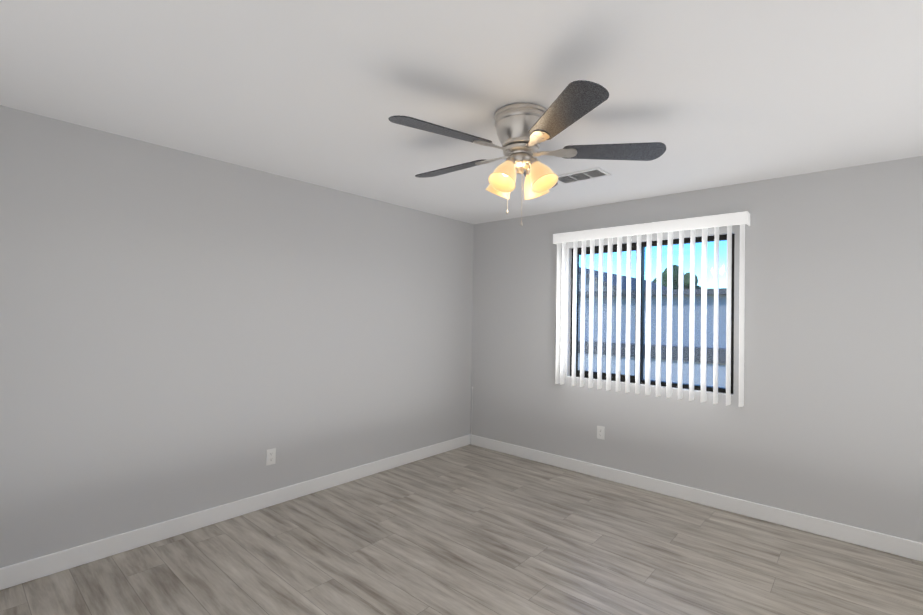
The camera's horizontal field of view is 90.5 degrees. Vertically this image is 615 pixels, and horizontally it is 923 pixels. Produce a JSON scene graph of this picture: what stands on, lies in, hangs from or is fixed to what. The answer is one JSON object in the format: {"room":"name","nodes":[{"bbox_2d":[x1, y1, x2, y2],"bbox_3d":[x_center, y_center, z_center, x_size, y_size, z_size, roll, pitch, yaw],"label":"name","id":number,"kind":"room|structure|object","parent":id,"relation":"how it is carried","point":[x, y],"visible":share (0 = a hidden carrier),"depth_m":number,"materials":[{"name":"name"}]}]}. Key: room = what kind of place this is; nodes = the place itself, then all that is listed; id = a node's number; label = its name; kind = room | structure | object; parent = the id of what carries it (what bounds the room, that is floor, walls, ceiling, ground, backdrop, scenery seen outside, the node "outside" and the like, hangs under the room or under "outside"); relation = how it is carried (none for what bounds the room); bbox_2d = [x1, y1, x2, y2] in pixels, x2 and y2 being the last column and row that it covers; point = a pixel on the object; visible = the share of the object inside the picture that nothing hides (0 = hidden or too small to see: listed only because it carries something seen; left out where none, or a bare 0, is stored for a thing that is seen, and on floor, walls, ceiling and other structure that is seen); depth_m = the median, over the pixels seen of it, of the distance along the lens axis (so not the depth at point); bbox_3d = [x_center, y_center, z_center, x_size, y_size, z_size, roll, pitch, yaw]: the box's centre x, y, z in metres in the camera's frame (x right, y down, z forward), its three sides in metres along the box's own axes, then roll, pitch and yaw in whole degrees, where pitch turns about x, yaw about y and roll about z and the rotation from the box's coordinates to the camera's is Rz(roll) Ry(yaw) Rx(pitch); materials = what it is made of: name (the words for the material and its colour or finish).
{"room":"empty bedroom","nodes":[
{"label":"empty bedroom","id":0,"kind":"room"},
{"bbox_2d":[0,105,473,567],"bbox_3d":[-1.311,0.241,3.583,0.160,2.440,4.470,0,-1,41],"label":"wall","id":1,"kind":"structure","parent":0,"point":[182,333],"depth_m":2.97,"materials":[{"name":"grey paint"}]},
{"bbox_2d":[0,434,470,589],"bbox_3d":[-1.266,1.406,3.506,0.014,0.110,4.150,0,-1,41],"label":"baseboard","id":2,"kind":"structure","parent":1,"relation":"attached to","point":[33,569],"depth_m":2.96,"materials":[{"name":"white wood"}]},
{"bbox_2d":[266,448,275,465],"bbox_3d":[-1.398,1.096,3.360,0.007,0.115,0.070,0,-1,41],"label":"electrical outlet","id":3,"kind":"object","parent":1,"relation":"attached to","point":[270,456],"visible":1,"depth_m":3.35,"materials":[{"name":"white plastic"}]},
{"bbox_2d":[0,444,922,614],"bbox_3d":[0.269,1.525,2.158,4.420,0.120,4.470,0,-1,41],"label":"floor","id":4,"kind":"structure","parent":0,"point":[469,529],"depth_m":2.66,"materials":[{"name":"laminate"}]},
{"bbox_2d":[0,0,922,223],"bbox_3d":[0.313,-1.034,2.201,4.420,0.120,4.470,0,-1,41],"label":"ceiling","id":5,"kind":"structure","parent":0,"point":[713,93],"depth_m":2.01,"materials":[{"name":"white paint"}]},
{"bbox_2d":[388,80,665,225],"bbox_3d":[0.253,-0.685,2.333,1.315,0.576,1.360,0,-1,41],"label":"ceiling fan","id":6,"kind":"object","parent":5,"relation":"hanging from","point":[524,130],"visible":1,"depth_m":2.21,"materials":[{"name":"black wood"}]},
{"bbox_2d":[557,167,610,184],"bbox_3d":[0.853,-0.942,3.288,0.370,0.010,0.210,0,-1,41],"label":"ceiling vent","id":7,"kind":"object","parent":5,"relation":"in","point":[582,175],"visible":0.88,"depth_m":3.27,"materials":[{"name":"white metal"}]},
{"bbox_2d":[470,156,922,542],"bbox_3d":[1.711,0.297,3.800,4.100,2.440,0.160,0,-1,41],"label":"wall","id":8,"kind":"structure","parent":0,"point":[825,421],"depth_m":3.24,"materials":[{"name":"grey paint"}]},
{"bbox_2d":[597,426,604,439],"bbox_3d":[1.240,1.114,4.076,0.070,0.115,0.005,0,-1,41],"label":"outlet","id":9,"kind":"object","parent":8,"relation":"attached to","point":[602,432],"visible":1,"depth_m":4.07,"materials":[{"name":"white plastic"}]},
{"bbox_2d":[567,376,732,395],"bbox_3d":[1.528,0.654,3.880,1.370,0.004,0.054,0,-1,41],"label":"window sill","id":10,"kind":"structure","parent":8,"relation":"attached to","point":[661,386],"depth_m":3.78,"materials":[{"name":"white"}]},
{"bbox_2d":[553,211,749,406],"bbox_3d":[1.481,0.014,3.832,1.580,1.410,0.107,0,-1,41],"label":"window blinds","id":11,"kind":"object","parent":8,"relation":"attached to","point":[703,223],"visible":1,"depth_m":3.75,"materials":[{"name":"white plastic"}]},
{"bbox_2d":[570,234,734,393],"bbox_3d":[1.574,0.047,3.931,1.370,1.220,0.064,0,-1,41],"label":"window","id":12,"kind":"structure","parent":8,"relation":"in","point":[642,333],"depth_m":3.92,"materials":[{"name":"brown metal"}]},
{"bbox_2d":[470,434,922,561],"bbox_3d":[1.633,1.460,3.714,4.072,0.110,0.014,0,-1,41],"label":"baseboard","id":13,"kind":"structure","parent":8,"relation":"attached to","point":[902,547],"depth_m":3.39,"materials":[{"name":"white wood"}]},
{"label":"outside","id":14,"kind":"structure","parent":0,"visible":0},
{"bbox_3d":[14.786,2.341,29.417,70.000,0.280,55.690,0,-1,41],"label":"ground","id":15,"kind":"structure","parent":14,"visible":0},
{"bbox_2d":[578,341,725,387],"bbox_3d":[-0.658,1.147,11.794,40.000,0.970,0.300,0,-1,41],"label":"fence","id":16,"kind":"object","parent":15,"relation":"on","point":[721,368],"depth_m":7.94,"materials":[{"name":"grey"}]},
{"bbox_2d":[578,267,726,347],"bbox_3d":[3.338,0.298,18.627,31.400,3.040,7.500,0,-1,41],"label":"fence","id":17,"kind":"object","parent":15,"relation":"on","point":[722,301],"depth_m":12.38,"materials":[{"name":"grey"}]},
{"bbox_2d":[652,265,700,288],"bbox_3d":[9.742,0.028,21.080,2.608,3.886,1.773,0,-1,41],"label":"tree","id":18,"kind":"object","parent":15,"relation":"on","point":[686,281],"depth_m":20.36,"materials":[{"name":"green plant"}]}
]}

